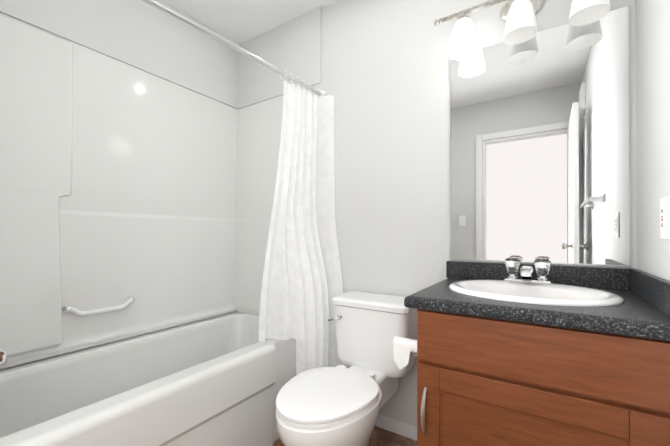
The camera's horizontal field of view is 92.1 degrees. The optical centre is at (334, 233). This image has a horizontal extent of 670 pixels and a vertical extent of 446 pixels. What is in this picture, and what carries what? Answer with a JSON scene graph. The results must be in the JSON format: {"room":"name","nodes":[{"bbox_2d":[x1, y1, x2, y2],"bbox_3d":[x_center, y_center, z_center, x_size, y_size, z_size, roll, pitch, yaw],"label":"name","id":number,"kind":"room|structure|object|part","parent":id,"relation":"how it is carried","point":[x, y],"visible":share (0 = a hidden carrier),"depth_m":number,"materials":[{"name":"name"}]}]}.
{"room":"bathroom","nodes":[
{"label":"bathroom","id":0,"kind":"room"},
{"bbox_2d":[0,0,237,370],"bbox_3d":[-1.356,-0.170,1.510,0.131,2.440,2.180,0,0,33],"label":"wall","id":1,"kind":"structure","parent":0,"point":[144,36],"depth_m":1.82,"materials":[{"name":"paint"}]},
{"bbox_2d":[165,0,337,44],"bbox_3d":[-0.704,-1.435,0.434,2.407,0.080,3.480,0,0,33],"label":"ceiling","id":2,"kind":"structure","parent":0,"point":[238,22],"depth_m":2.03,"materials":[{"name":"paint"}]},
{"bbox_2d":[273,426,416,445],"bbox_3d":[-0.704,1.085,0.421,2.407,0.080,3.480,0,0,33],"label":"floor","id":3,"kind":"structure","parent":0,"point":[381,437],"depth_m":1.64,"materials":[{"name":"plastic"}]},
{"bbox_2d":[0,12,321,445],"bbox_3d":[-0.808,0.065,1.545,0.805,1.972,1.516,0,0,33],"label":"tub","id":4,"kind":"object","parent":3,"relation":"on","point":[134,202],"visible":0.92,"depth_m":1.59,"materials":[{"name":"white plastic"}]},
{"bbox_3d":[-1.121,0.395,1.004,0.060,0.064,0.137,0,0,33],"label":"spout","id":5,"kind":"part","parent":4,"relation":"part of","materials":[{"name":"silver metal"}]},
{"bbox_3d":[-1.225,0.345,1.482,0.047,0.034,0.034,0,0,33],"label":"grab post","id":6,"kind":"part","parent":4,"relation":"part of","materials":[{"name":"silver metal"}]},
{"bbox_3d":[-1.080,0.347,1.704,0.047,0.034,0.034,0,0,33],"label":"grab post","id":7,"kind":"part","parent":4,"relation":"part of","materials":[{"name":"silver metal"}]},
{"bbox_2d":[0,312,295,442],"bbox_3d":[-0.789,0.801,1.529,0.700,0.500,1.516,0,0,33],"label":"basin","id":8,"kind":"object","parent":4,"relation":"in","point":[39,399],"depth_m":1.49,"materials":[{"name":"white ceramic"}]},
{"bbox_2d":[276,291,416,445],"bbox_3d":[0.051,0.687,1.408,0.424,0.726,0.765,0,0,33],"label":"toilet","id":9,"kind":"object","parent":3,"relation":"on","point":[340,405],"visible":0.98,"depth_m":1.38,"materials":[{"name":"white ceramic"}]},
{"bbox_3d":[-0.033,0.644,1.279,0.368,0.018,0.448,0,0,33],"label":"seat","id":10,"kind":"part","parent":9,"relation":"part of","materials":[{"name":"white plastic"}]},
{"bbox_3d":[-0.034,0.624,1.278,0.372,0.022,0.452,0,0,33],"label":"lid","id":11,"kind":"part","parent":9,"relation":"part of","materials":[{"name":"white plastic"}]},
{"bbox_3d":[-0.012,0.852,1.311,0.372,0.395,0.535,0,0,33],"label":"bowl","id":12,"kind":"part","parent":9,"relation":"part of","materials":[{"name":"white ceramic"}]},
{"bbox_3d":[-0.009,0.432,1.635,0.058,0.032,0.027,0,0,33],"label":"lever arm","id":13,"kind":"part","parent":9,"relation":"part of"},
{"bbox_3d":[0.201,0.347,1.639,0.424,0.043,0.217,0,0,33],"label":"tank lid","id":14,"kind":"part","parent":9,"relation":"part of","materials":[{"name":"white ceramic"}]},
{"bbox_3d":[0.204,0.524,1.643,0.400,0.311,0.203,0,0,33],"label":"tank","id":15,"kind":"part","parent":9,"relation":"part of","materials":[{"name":"white ceramic"}]},
{"bbox_2d":[393,258,669,445],"bbox_3d":[0.641,0.574,1.153,0.748,0.950,0.584,0,0,33],"label":"bathroom vanity","id":16,"kind":"object","parent":3,"relation":"on","point":[515,352],"visible":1,"depth_m":0.94,"materials":[{"name":"brown wood"}]},
{"bbox_3d":[0.263,0.432,1.168,0.100,0.013,0.022,0,0,33],"label":"arm","id":17,"kind":"part","parent":16,"relation":"part of"},
{"bbox_3d":[0.292,0.589,1.056,0.015,0.160,0.040,0,0,33],"label":"handle","id":18,"kind":"part","parent":16,"relation":"part of","materials":[{"name":"silver metal"}]},
{"bbox_3d":[0.536,0.472,0.929,0.462,0.074,0.019,0,0,33],"label":"door rail","id":19,"kind":"part","parent":16,"relation":"part of","materials":[{"name":"brown wood"}]},
{"bbox_3d":[0.539,0.689,0.932,0.466,0.363,0.010,0,0,33],"label":"door panel","id":20,"kind":"part","parent":16,"relation":"part of","materials":[{"name":"brown wood"}]},
{"bbox_2d":[404,278,669,340],"bbox_3d":[0.674,0.231,1.142,0.680,0.041,0.570,0,0,33],"label":"countertop","id":21,"kind":"structure","parent":16,"relation":"on","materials":[{"name":"stone"}]},
{"bbox_2d":[504,258,551,284],"bbox_3d":[0.753,0.150,1.268,0.164,0.100,0.139,0,0,33],"label":"faucet","id":22,"kind":"object","parent":21,"relation":"on","point":[542,266],"depth_m":1.27,"materials":[{"name":"silver metal"}]},
{"bbox_2d":[449,280,623,306],"bbox_3d":[0.684,0.277,1.153,0.524,0.164,0.434,0,0,33],"label":"sink","id":23,"kind":"object","parent":21,"relation":"in","point":[530,292],"depth_m":1.16,"materials":[{"name":"white ceramic"}]},
{"bbox_3d":[0.536,0.341,0.930,0.610,0.165,0.019,0,0,33],"label":"drawer","id":24,"kind":"part","parent":16,"relation":"part of","materials":[{"name":"brown wood"}]},
{"bbox_2d":[238,0,635,426],"bbox_3d":[0.215,-0.168,1.835,2.407,2.440,0.120,0,0,33],"label":"wall","id":25,"kind":"structure","parent":0,"point":[386,73],"depth_m":1.73,"materials":[{"name":"paint"}]},
{"bbox_2d":[376,415,416,440],"bbox_3d":[0.255,1.019,1.746,0.746,0.065,0.014,0,0,33],"label":"baseboard","id":26,"kind":"structure","parent":25,"relation":"attached to","point":[397,427],"depth_m":1.69,"materials":[{"name":"paint"}]},
{"bbox_2d":[434,0,610,59],"bbox_3d":[0.765,-0.920,1.331,0.702,0.231,0.165,0,0,33],"label":"vanity light fixture","id":27,"kind":"object","parent":25,"relation":"attached to","point":[519,18],"visible":1,"depth_m":1.35,"materials":[{"name":"white glass"}]},
{"bbox_2d":[457,12,469,20],"bbox_3d":[0.570,-0.955,1.434,0.060,0.050,0.060,0,0,33],"label":"socket","id":28,"kind":"object","parent":27,"relation":"attached to","point":[462,16],"depth_m":1.42,"materials":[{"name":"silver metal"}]},
{"bbox_3d":[0.570,-0.875,1.433,0.123,0.142,0.123,0,0,33],"label":"lamp shade","id":29,"kind":"part","parent":27,"relation":"part of","materials":[{"name":"white glass"}]},
{"bbox_3d":[0.754,-0.875,1.313,0.123,0.142,0.123,0,0,33],"label":"lamp shade","id":30,"kind":"part","parent":27,"relation":"part of","materials":[{"name":"white glass"}]},
{"bbox_3d":[0.938,-0.876,1.193,0.123,0.142,0.123,0,0,33],"label":"lamp shade","id":31,"kind":"part","parent":27,"relation":"part of","materials":[{"name":"white glass"}]},
{"bbox_2d":[446,261,629,289],"bbox_3d":[0.816,0.172,1.378,0.661,0.080,0.020,0,0,33],"label":"backsplash","id":32,"kind":"structure","parent":25,"relation":"attached to","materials":[{"name":"stone"}]},
{"bbox_2d":[450,5,630,266],"bbox_3d":[0.828,-0.362,1.380,0.650,0.976,0.008,0,0,33],"label":"mirror","id":33,"kind":"object","parent":25,"relation":"attached to","point":[540,161],"visible":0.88,"depth_m":1.34,"materials":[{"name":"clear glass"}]},
{"bbox_2d":[635,0,669,280],"bbox_3d":[0.563,-0.176,0.258,0.100,2.440,2.180,0,0,33],"label":"wall","id":34,"kind":"structure","parent":0,"point":[652,62],"depth_m":1.01,"materials":[{"name":"paint"}]},
{"bbox_2d":[660,196,669,238],"bbox_3d":[0.915,-0.043,0.897,0.009,0.116,0.072,0,0,33],"label":"electrical outlet plate","id":35,"kind":"object","parent":34,"relation":"attached to","point":[664,217],"visible":1,"depth_m":0.88,"materials":[{"name":"white plastic"}]},
{"bbox_3d":[-1.251,-0.173,0.869,0.807,2.440,0.100,0,0,33],"label":"wall","id":36,"kind":"structure","parent":0,"visible":0},
{"bbox_2d":[141,0,325,97],"bbox_3d":[-0.532,-0.846,1.370,0.052,0.056,1.521,0,0,37],"label":"rail","id":37,"kind":"object","parent":36,"relation":"attached to","point":[170,11],"visible":0.94,"depth_m":1.42,"materials":[{"name":"white metal"}]},
{"bbox_3d":[-0.719,-0.852,1.123,0.091,0.028,0.901,0,0,33],"label":"rod","id":38,"kind":"part","parent":37,"relation":"part of","materials":[{"name":"white metal"}]},
{"bbox_3d":[-0.269,-0.848,1.717,0.066,0.023,0.610,0,0,33],"label":"rod","id":39,"kind":"part","parent":37,"relation":"part of","materials":[{"name":"white metal"}]},
{"bbox_2d":[259,80,343,375],"bbox_3d":[-0.165,0.003,1.723,0.239,1.627,0.450,0,0,33],"label":"shower curtain","id":40,"kind":"object","parent":37,"relation":"hanging from","point":[302,285],"visible":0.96,"depth_m":1.75,"materials":[{"name":"fabric"}]}
]}

